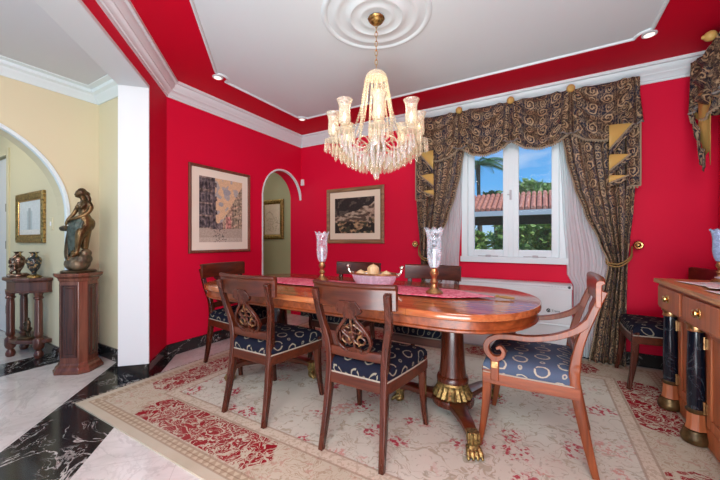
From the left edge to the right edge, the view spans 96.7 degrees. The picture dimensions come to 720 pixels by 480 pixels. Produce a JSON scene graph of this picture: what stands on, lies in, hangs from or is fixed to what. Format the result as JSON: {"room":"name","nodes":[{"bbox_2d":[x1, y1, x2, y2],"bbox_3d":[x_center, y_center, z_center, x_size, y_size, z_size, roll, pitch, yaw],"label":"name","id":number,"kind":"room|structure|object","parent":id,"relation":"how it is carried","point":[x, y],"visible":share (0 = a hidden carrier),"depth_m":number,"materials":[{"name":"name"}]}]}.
{"room":"dining room","nodes":[
{"label":"dining room","id":0,"kind":"room"},
{"bbox_2d":[0,135,57,345],"bbox_3d":[-4.145,-0.250,3.851,3.180,2.700,0.190,0,0,30],"label":"wall","id":1,"kind":"structure","parent":0,"point":[26,176],"depth_m":3.28,"materials":[{"name":"beige paint"}]},
{"bbox_2d":[0,159,5,331],"bbox_3d":[-4.397,0.055,3.914,0.840,2.070,0.072,0,0,30],"label":"door","id":2,"kind":"structure","parent":1,"relation":"in","point":[2,162],"depth_m":3.88,"materials":[{"name":"white wood"}]},
{"bbox_2d":[0,148,9,274],"bbox_3d":[-4.430,0.020,3.897,0.980,2.160,0.014,0,0,30],"label":"trim","id":3,"kind":"structure","parent":1,"relation":"attached to","point":[6,152],"depth_m":3.66,"materials":[{"name":"beige paint"}]},
{"bbox_2d":[15,190,45,242],"bbox_3d":[-3.418,-0.234,3.309,0.794,0.518,0.030,0,0,30],"label":"framed picture","id":4,"kind":"object","parent":1,"relation":"attached to","point":[30,208],"visible":1,"depth_m":3.29,"materials":[{"name":"gold metal"}]},
{"bbox_2d":[20,199,39,234],"bbox_3d":[-3.417,-0.234,3.312,0.624,0.348,0.001,0,0,30],"label":"print","id":5,"kind":"object","parent":4,"relation":"attached to","point":[29,210],"depth_m":3.30},
{"bbox_2d":[49,217,52,229],"bbox_3d":[-2.941,-0.160,3.045,0.070,0.120,0.014,0,0,30],"label":"switch plate","id":6,"kind":"object","parent":1,"relation":"attached to","point":[50,218],"visible":1,"depth_m":3.04,"materials":[{"name":"beige paint"}]},
{"bbox_2d":[15,329,117,362],"bbox_3d":[-2.977,1.042,3.204,2.230,0.115,0.254,0,0,30],"label":"baseboard","id":7,"kind":"structure","parent":1,"relation":"attached to","point":[108,352],"depth_m":3.00,"materials":[{"name":"black stone"}]},
{"bbox_2d":[0,75,98,346],"bbox_3d":[-3.358,-0.250,1.823,0.200,2.700,3.030,0,0,30],"label":"wall","id":8,"kind":"structure","parent":0,"point":[64,128],"depth_m":2.88,"materials":[{"name":"beige paint"}]},
{"bbox_2d":[0,123,69,269],"bbox_3d":[-3.019,0.046,2.234,0.050,2.107,1.544,0,0,30],"label":"trim","id":9,"kind":"structure","parent":8,"relation":"attached to","point":[11,132],"depth_m":2.78,"materials":[{"name":"white paint"}]},
{"bbox_2d":[0,55,117,104],"bbox_3d":[-2.968,-1.360,1.629,0.670,0.110,2.980,0,0,30],"label":"trim","id":10,"kind":"structure","parent":8,"relation":"attached to","point":[104,89],"depth_m":2.78,"materials":[{"name":"white paint"}]},
{"bbox_2d":[0,0,106,84],"bbox_3d":[-1.586,-1.440,0.867,3.926,0.060,3.131,0,0,30],"label":"ceiling","id":11,"kind":"structure","parent":0,"point":[29,35],"depth_m":2.30,"materials":[{"name":"white paint"}]},
{"bbox_2d":[99,97,117,348],"bbox_3d":[-2.182,-0.250,2.993,0.700,2.700,0.170,0,0,30],"label":"wall","id":12,"kind":"structure","parent":0,"point":[108,111],"depth_m":2.98,"materials":[{"name":"beige paint"}]},
{"bbox_2d":[82,0,166,360],"bbox_3d":[-1.502,-0.250,1.475,0.190,2.700,3.150,0,0,-15],"label":"wall","id":13,"kind":"structure","parent":0,"point":[158,99],"depth_m":2.76,"materials":[{"name":"red paint"}]},
{"bbox_2d":[34,0,149,365],"bbox_3d":[-1.496,-0.131,1.450,0.214,2.231,2.298,0,0,-15],"label":"trim","id":14,"kind":"structure","parent":13,"relation":"attached to","point":[74,17],"depth_m":2.52,"materials":[{"name":"white paint"}]},
{"bbox_2d":[117,345,167,380],"bbox_3d":[-1.852,1.042,2.760,0.218,0.115,0.486,0,0,-15],"label":"baseboard","id":15,"kind":"structure","parent":13,"relation":"attached to","point":[142,371],"depth_m":2.54,"materials":[{"name":"black stone"}]},
{"bbox_2d":[95,0,710,147],"bbox_3d":[-0.250,-1.429,1.439,4.303,0.146,5.050,0,0,30],"label":"trim","id":16,"kind":"structure","parent":13,"relation":"attached to","point":[123,15],"depth_m":3.02,"materials":[{"name":"white paint"}]},
{"bbox_2d":[167,97,300,344],"bbox_3d":[-1.460,-0.250,3.859,0.200,2.700,2.050,0,0,30],"label":"wall","id":17,"kind":"structure","parent":0,"point":[194,135],"depth_m":3.31,"materials":[{"name":"red paint"}]},
{"bbox_2d":[168,328,253,356],"bbox_3d":[-1.523,1.042,3.532,0.014,0.115,1.190,0,0,30],"label":"baseboard","id":18,"kind":"structure","parent":17,"relation":"attached to","point":[179,347],"depth_m":3.25,"materials":[{"name":"black stone"}]},
{"bbox_2d":[188,162,249,253],"bbox_3d":[-1.518,-0.328,3.526,0.030,0.915,0.765,0,0,30],"label":"framed picture","id":19,"kind":"object","parent":17,"relation":"attached to","point":[218,199],"visible":1,"depth_m":3.47,"materials":[{"name":"beige paper"}]},
{"bbox_2d":[199,175,241,241],"bbox_3d":[-1.521,-0.328,3.527,0.001,0.691,0.541,0,0,30],"label":"print","id":20,"kind":"object","parent":19,"relation":"attached to","point":[220,201],"depth_m":3.50},
{"bbox_2d":[262,169,300,273],"bbox_3d":[-1.063,0.063,4.380,0.036,2.074,0.762,0,0,30],"label":"trim","id":21,"kind":"structure","parent":17,"relation":"attached to","point":[282,170],"depth_m":4.18,"materials":[{"name":"white paint"}]},
{"bbox_2d":[0,313,662,479],"bbox_3d":[-1.785,1.160,2.519,8.800,0.120,5.800,0,0,30],"label":"floor","id":22,"kind":"structure","parent":0,"point":[44,435],"depth_m":1.88,"materials":[{"name":"stone"}]},
{"bbox_2d":[2,274,52,358],"bbox_3d":[-3.238,0.725,3.075,0.640,0.750,0.249,0,0,30],"label":"console table","id":23,"kind":"object","parent":22,"relation":"on","point":[22,285],"visible":0.94,"depth_m":3.00,"materials":[{"name":"brown wood"}]},
{"bbox_2d":[6,251,29,276],"bbox_3d":[-3.354,0.229,3.140,0.158,0.241,0.156,0,0,30],"label":"vase","id":24,"kind":"object","parent":23,"relation":"on","point":[16,263],"visible":0.99,"depth_m":3.10,"materials":[{"name":"brown ceramic"}]},
{"bbox_2d":[16,318,34,339],"bbox_3d":[-3.170,0.833,3.058,0.154,0.194,0.154,0,0,-15],"label":"bronze figurine","id":25,"kind":"object","parent":23,"relation":"on","point":[27,328],"visible":1,"depth_m":3.04,"materials":[{"name":"brown metal"}]},
{"bbox_2d":[6,331,51,343],"bbox_3d":[-3.232,0.948,3.086,0.574,0.035,0.223,0,0,30],"label":"shelf","id":26,"kind":"object","parent":23,"relation":"attached to","point":[9,339],"depth_m":3.00,"materials":[{"name":"brown wood"}]},
{"bbox_2d":[25,252,41,277],"bbox_3d":[-3.091,0.229,3.035,0.109,0.241,0.108,0,0,-14],"label":"urn","id":27,"kind":"object","parent":23,"relation":"on","point":[33,262],"visible":1,"depth_m":3.01,"materials":[{"name":"ceramic"}]},
{"bbox_2d":[52,271,103,375],"bbox_3d":[-2.411,0.686,2.744,0.294,0.828,0.270,0,0,-4],"label":"pedestal","id":28,"kind":"object","parent":22,"relation":"on","point":[78,292],"visible":0.95,"depth_m":2.65,"materials":[{"name":"brown wood"}]},
{"bbox_2d":[59,188,96,273],"bbox_3d":[-2.409,-0.088,2.743,0.246,0.719,0.243,0,0,44],"label":"bronze statue","id":29,"kind":"object","parent":28,"relation":"on","point":[79,229],"visible":1,"depth_m":2.69,"materials":[{"name":"gold metal"}]},
{"bbox_2d":[67,216,83,254],"bbox_3d":[-2.400,-0.024,2.701,0.173,0.367,0.082,0,0,12],"label":"drapery","id":30,"kind":"object","parent":29,"relation":"hanging from","point":[75,228],"depth_m":2.67,"materials":[{"name":"teal metal"}]},
{"bbox_2d":[72,322,719,479],"bbox_3d":[0.307,1.095,2.410,3.672,0.010,2.661,0,0,30],"label":"rug","id":31,"kind":"object","parent":22,"relation":"on","point":[175,413],"visible":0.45,"depth_m":1.84,"materials":[{"name":"beige carpet"}]},
{"bbox_2d":[199,261,266,375],"bbox_3d":[-1.093,0.649,2.911,0.544,0.883,0.486,0,0,27],"label":"dining chair","id":32,"kind":"object","parent":31,"relation":"on","point":[217,318],"visible":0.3,"depth_m":2.84,"materials":[{"name":"brown wood"}]},
{"bbox_2d":[216,272,323,428],"bbox_3d":[-0.595,0.649,2.153,0.486,0.883,0.544,0,0,30],"label":"dining chair","id":33,"kind":"object","parent":31,"relation":"on","point":[272,343],"visible":1,"depth_m":1.99,"materials":[{"name":"brown wood"}]},
{"bbox_2d":[308,261,380,359],"bbox_3d":[-0.122,0.649,2.898,0.486,0.883,0.544,0,0,30],"label":"dining chair","id":34,"kind":"object","parent":31,"relation":"on","point":[341,268],"visible":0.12,"depth_m":2.88,"materials":[{"name":"brown wood"}]},
{"bbox_2d":[311,279,428,474],"bbox_3d":[0.067,0.649,1.788,0.486,0.883,0.544,0,0,30],"label":"dining chair","id":35,"kind":"object","parent":31,"relation":"on","point":[378,366],"visible":1,"depth_m":1.61,"materials":[{"name":"brown wood"}]},
{"bbox_2d":[204,274,541,460],"bbox_3d":[-0.089,0.714,2.378,2.505,0.748,1.030,0,0,30],"label":"dining table","id":36,"kind":"object","parent":31,"relation":"on","point":[453,317],"visible":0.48,"depth_m":1.88,"materials":[{"name":"brown wood"}]},
{"bbox_2d":[277,277,313,285],"bbox_3d":[-0.500,0.324,2.485,0.564,0.021,0.336,0,0,30],"label":"table runner","id":37,"kind":"object","parent":36,"relation":"on","point":[285,280],"depth_m":2.56,"materials":[{"name":"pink fabric"}]},
{"bbox_2d":[315,231,328,280],"bbox_3d":[-0.307,0.125,2.595,0.117,0.401,0.117,0,0,41],"label":"lamp","id":38,"kind":"object","parent":37,"relation":"on","point":[322,263],"visible":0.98,"depth_m":2.58,"materials":[{"name":"gold metal"}]},
{"bbox_2d":[346,264,403,284],"bbox_3d":[0.099,0.246,2.248,0.442,0.154,0.202,0,0,26],"label":"fruit bowl","id":39,"kind":"object","parent":37,"relation":"on","point":[359,278],"visible":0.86,"depth_m":2.16,"materials":[{"name":"pink ceramic"}]},
{"bbox_2d":[367,264,379,273],"bbox_3d":[0.093,0.206,2.247,0.092,0.088,0.092,0,0,30],"label":"fruit","id":40,"kind":"object","parent":39,"relation":"in","point":[372,269],"visible":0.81,"depth_m":2.21,"materials":[{"name":"food"}]},
{"bbox_2d":[397,285,514,299],"bbox_3d":[0.509,0.324,1.909,0.745,0.021,0.344,0,0,30],"label":"table runner","id":41,"kind":"object","parent":36,"relation":"on","point":[421,291],"depth_m":1.97,"materials":[{"name":"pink fabric"}]},
{"bbox_2d":[425,228,442,293],"bbox_3d":[0.460,0.121,1.983,0.119,0.409,0.119,0,0,41],"label":"lamp","id":42,"kind":"object","parent":41,"relation":"on","point":[434,273],"visible":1,"depth_m":1.97,"materials":[{"name":"gold metal"}]},
{"bbox_2d":[432,249,435,267],"bbox_3d":[0.460,0.109,1.983,0.022,0.117,0.022,0,0,18],"label":"candle","id":43,"kind":"object","parent":42,"relation":"on","point":[433,250],"depth_m":1.97,"materials":[{"name":"white wax"}]},
{"bbox_2d":[383,264,461,347],"bbox_3d":[0.506,0.649,2.526,0.486,0.883,0.544,0,0,30],"label":"dining chair","id":44,"kind":"object","parent":31,"relation":"on","point":[414,336],"visible":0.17,"depth_m":2.44,"materials":[{"name":"brown wood"}]},
{"bbox_2d":[459,277,572,347],"bbox_3d":[1.519,0.746,3.209,1.014,0.682,0.192,0,0,30],"label":"air conditioner","id":45,"kind":"object","parent":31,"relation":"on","point":[555,297],"visible":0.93,"depth_m":3.00,"materials":[{"name":"grey plastic"}]},
{"bbox_2d":[461,281,567,287],"bbox_3d":[1.480,0.428,3.141,0.956,0.008,0.013,0,0,30],"label":"grille","id":46,"kind":"object","parent":45,"relation":"attached to","point":[484,283],"depth_m":3.13,"materials":[{"name":"grey plastic"}]},
{"bbox_2d":[479,271,607,479],"bbox_3d":[0.997,0.635,1.779,0.569,0.911,0.532,0,0,31],"label":"armchair","id":47,"kind":"object","parent":31,"relation":"on","point":[517,361],"visible":0.88,"depth_m":1.61,"materials":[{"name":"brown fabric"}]},
{"bbox_2d":[614,267,717,389],"bbox_3d":[2.309,0.649,2.417,0.544,0.883,0.486,0,0,30],"label":"dining chair","id":48,"kind":"object","parent":31,"relation":"on","point":[638,329],"visible":0.27,"depth_m":2.34,"materials":[{"name":"brown wood"}]},
{"bbox_2d":[654,278,719,461],"bbox_3d":[1.814,0.671,1.317,0.568,0.834,1.687,0,0,30],"label":"sideboard","id":49,"kind":"object","parent":31,"relation":"on","point":[691,313],"visible":1,"depth_m":1.71,"materials":[{"name":"brown wood"}]},
{"bbox_2d":[678,281,719,285],"bbox_3d":[2.000,0.248,1.805,0.215,0.009,0.280,0,0,15],"label":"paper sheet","id":50,"kind":"object","parent":49,"relation":"on","point":[695,283],"visible":0.72,"depth_m":1.89,"materials":[{"name":"white paper"}]},
{"bbox_2d":[701,283,719,288],"bbox_3d":[1.910,0.239,1.627,0.215,0.008,0.280,0,0,41],"label":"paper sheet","id":51,"kind":"object","parent":50,"relation":"on","point":[716,286],"visible":1,"depth_m":1.72,"materials":[{"name":"white paper"}]},
{"bbox_2d":[709,228,719,281],"bbox_3d":[2.211,0.090,1.961,0.095,0.327,0.095,0,0,41],"label":"candle holder","id":52,"kind":"object","parent":49,"relation":"on","point":[715,250],"visible":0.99,"depth_m":1.96,"materials":[{"name":"clear glass"}]},
{"bbox_2d":[130,0,719,134],"bbox_3d":[-0.272,-1.539,1.452,4.553,0.121,5.250,0,0,30],"label":"ceiling","id":53,"kind":"structure","parent":0,"point":[172,24],"depth_m":2.49,"materials":[{"name":"red paint"}]},
{"bbox_2d":[212,74,222,79],"bbox_3d":[-1.305,-1.495,2.935,0.092,0.010,0.092,0,0,30],"label":"recessed light","id":54,"kind":"object","parent":53,"relation":"in","point":[217,77],"visible":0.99,"depth_m":2.92,"materials":[{"name":"beige"}]},
{"bbox_2d":[324,13,428,178],"bbox_3d":[0.108,-0.942,2.132,0.654,1.080,0.653,0,0,-23],"label":"chandelier","id":55,"kind":"object","parent":53,"relation":"hanging from","point":[375,19],"visible":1,"depth_m":2.10,"materials":[{"name":"warm glowing crystal"},{"name":"clear crystal"},{"name":"brass"}]},
{"bbox_2d":[189,0,669,118],"bbox_3d":[0.019,-1.492,1.965,3.284,0.026,2.734,0,0,30],"label":"trim","id":56,"kind":"structure","parent":53,"relation":"attached to","point":[666,2],"depth_m":2.67,"materials":[{"name":"white paint"}]},
{"bbox_2d":[194,0,664,117],"bbox_3d":[0.018,-1.506,1.965,3.259,0.028,2.710,0,0,30],"label":"ceiling panel","id":57,"kind":"object","parent":53,"relation":"attached to","point":[282,53],"visible":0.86,"depth_m":2.41,"materials":[{"name":"white paint"}]},
{"bbox_2d":[641,30,657,38],"bbox_3d":[2.101,-1.495,2.324,0.092,0.010,0.092,0,0,30],"label":"recessed light","id":58,"kind":"object","parent":53,"relation":"in","point":[652,33],"visible":1,"depth_m":2.31,"materials":[{"name":"beige"}]},
{"bbox_2d":[263,77,718,355],"bbox_3d":[-0.126,-0.250,4.392,7.420,2.700,0.200,0,0,30],"label":"wall","id":59,"kind":"structure","parent":0,"point":[676,203],"depth_m":2.84,"materials":[{"name":"red paint"}]},
{"bbox_2d":[263,199,283,238],"bbox_3d":[-1.366,-0.327,4.969,0.467,0.608,0.030,0,0,30],"label":"framed picture","id":60,"kind":"object","parent":59,"relation":"attached to","point":[273,210],"visible":0.99,"depth_m":4.96},
{"bbox_2d":[265,204,279,234],"bbox_3d":[-1.364,-0.327,4.972,0.327,0.468,0.001,0,0,30],"label":"print","id":61,"kind":"object","parent":60,"relation":"attached to","point":[272,212],"depth_m":4.97},
{"bbox_2d":[327,184,383,242],"bbox_3d":[-0.080,-0.333,4.233,0.878,0.740,0.030,0,0,30],"label":"framed picture","id":62,"kind":"object","parent":59,"relation":"attached to","point":[354,214],"visible":1,"depth_m":4.22,"materials":[{"name":"beige paper"}]},
{"bbox_2d":[335,196,374,232],"bbox_3d":[-0.078,-0.333,4.236,0.610,0.472,0.001,0,0,30],"label":"print","id":63,"kind":"object","parent":62,"relation":"attached to","point":[356,214],"depth_m":4.23},
{"bbox_2d":[412,241,418,246],"bbox_3d":[0.662,0.040,3.755,0.072,0.072,0.124,0,0,30],"label":"curtain holdback","id":64,"kind":"object","parent":59,"relation":"attached to","point":[414,243],"visible":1,"depth_m":3.71,"materials":[{"name":"gold metal"}]},
{"bbox_2d":[301,312,662,369],"bbox_3d":[1.000,1.042,3.625,4.303,0.115,0.014,0,0,30],"label":"baseboard","id":65,"kind":"structure","parent":59,"relation":"attached to","point":[644,360],"depth_m":2.77,"materials":[{"name":"black stone"}]},
{"bbox_2d":[460,142,568,264],"bbox_3d":[1.571,-0.470,3.330,1.000,1.400,0.140,0,0,30],"label":"window","id":66,"kind":"structure","parent":59,"relation":"in","point":[510,253],"depth_m":3.29,"materials":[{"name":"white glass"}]},
{"bbox_2d":[436,163,462,283],"bbox_3d":[0.994,-0.085,3.585,0.331,2.330,0.030,0,0,30],"label":"sheer curtain","id":67,"kind":"object","parent":66,"relation":"hanging from","point":[449,241],"visible":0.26,"depth_m":3.56,"materials":[{"name":"white fabric"}]},
{"bbox_2d":[559,140,607,357],"bbox_3d":[2.068,-0.085,2.967,0.399,2.330,0.028,0,0,30],"label":"sheer curtain","id":68,"kind":"object","parent":66,"relation":"hanging from","point":[584,253],"visible":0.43,"depth_m":2.98,"materials":[{"name":"white fabric"}]},
{"bbox_2d":[414,76,643,201],"bbox_3d":[1.506,-0.917,3.187,2.013,0.960,0.268,0,0,30],"label":"valance","id":69,"kind":"object","parent":59,"relation":"attached to","point":[611,111],"visible":0.98,"depth_m":2.99,"materials":[{"name":"brown fabric"}]},
{"bbox_2d":[415,136,463,281],"bbox_3d":[0.889,-0.082,3.557,0.576,2.337,0.151,0,0,30],"label":"curtain","id":70,"kind":"object","parent":69,"relation":"hanging from","point":[432,214],"visible":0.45,"depth_m":3.58,"materials":[{"name":"brown fabric"}]},
{"bbox_2d":[562,134,634,366],"bbox_3d":[2.105,-0.082,2.861,0.568,2.338,0.151,0,0,30],"label":"curtain","id":71,"kind":"object","parent":69,"relation":"hanging from","point":[608,211],"visible":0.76,"depth_m":2.82,"materials":[{"name":"brown fabric"}]},
{"bbox_2d":[633,241,643,248],"bbox_3d":[2.393,0.040,2.764,0.072,0.072,0.124,0,0,30],"label":"curtain holdback","id":72,"kind":"object","parent":59,"relation":"attached to","point":[638,244],"visible":1,"depth_m":2.72,"materials":[{"name":"gold metal"}]},
{"bbox_2d":[719,115,719,244],"bbox_3d":[1.680,-0.250,0.278,0.200,2.700,5.150,0,0,30],"label":"wall","id":73,"kind":"structure","parent":0,"point":[719,115],"depth_m":2.55,"materials":[{"name":"red paint"}]},
{"bbox_2d":[687,30,719,171],"bbox_3d":[2.232,-0.956,1.730,0.278,0.932,1.873,0,0,30],"label":"valance","id":74,"kind":"object","parent":73,"relation":"attached to","point":[704,92],"visible":1,"depth_m":2.32,"materials":[{"name":"brown fabric"}]},
{"label":"outside","id":75,"kind":"structure","parent":0,"visible":0},
{"bbox_3d":[15.864,1.350,27.733,60.000,0.100,56.100,0,0,30],"label":"lawn","id":76,"kind":"structure","parent":75,"visible":0},
{"bbox_2d":[475,226,489,249],"bbox_3d":[3.451,0.406,9.979,1.195,1.794,1.245,0,0,30],"label":"shrub","id":77,"kind":"object","parent":76,"relation":"on","point":[481,241],"visible":0.23,"depth_m":9.61,"materials":[{"name":"green plant"}]},
{"bbox_2d":[475,157,502,231],"bbox_3d":[4.251,-0.826,11.505,2.674,4.259,2.421,0,0,30],"label":"palm tree","id":78,"kind":"object","parent":76,"relation":"on","point":[487,162],"visible":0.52,"depth_m":11.32,"materials":[{"name":"green plant"}]},
{"bbox_2d":[481,190,502,249],"bbox_3d":[5.761,-0.464,13.973,1.176,3.534,1.175,0,0,-26],"label":"tree","id":79,"kind":"object","parent":76,"relation":"on","point":[491,192],"visible":0.09,"depth_m":13.71,"materials":[{"name":"green plant"}]},
{"bbox_2d":[485,225,502,249],"bbox_3d":[5.359,0.243,12.000,1.283,2.119,1.594,0,0,-26],"label":"shrub","id":80,"kind":"object","parent":76,"relation":"on","point":[491,236],"visible":0.09,"depth_m":12.02,"materials":[{"name":"green plant"}]},
{"bbox_2d":[475,190,551,225],"bbox_3d":[3.792,0.010,8.038,11.401,2.580,1.120,0,0,30],"label":"pavilion","id":81,"kind":"object","parent":76,"relation":"on","point":[534,209],"visible":0.15,"depth_m":8.00,"materials":[{"name":"tile"}]},
{"bbox_2d":[495,224,534,247],"bbox_3d":[4.412,0.379,9.235,1.029,1.847,1.042,0,0,-23],"label":"shrub","id":82,"kind":"object","parent":76,"relation":"on","point":[525,231],"visible":0.32,"depth_m":9.02,"materials":[{"name":"green plant"}]},
{"bbox_2d":[519,224,540,249],"bbox_3d":[5.708,0.249,10.427,1.315,2.106,1.366,0,0,30],"label":"shrub","id":83,"kind":"object","parent":76,"relation":"on","point":[527,246],"visible":0.22,"depth_m":10.08,"materials":[{"name":"green plant"}]},
{"bbox_2d":[519,178,551,195],"bbox_3d":[6.781,-0.581,12.115,2.004,3.768,2.127,0,0,0],"label":"tree","id":84,"kind":"object","parent":76,"relation":"on","point":[527,185],"visible":0.22,"depth_m":12.06,"materials":[{"name":"green plant"}]},
{"bbox_2d":[532,224,551,250],"bbox_3d":[5.379,0.355,8.813,1.185,1.895,1.229,0,0,30],"label":"shrub","id":85,"kind":"object","parent":76,"relation":"on","point":[543,241],"visible":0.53,"depth_m":8.76,"materials":[{"name":"green plant"}]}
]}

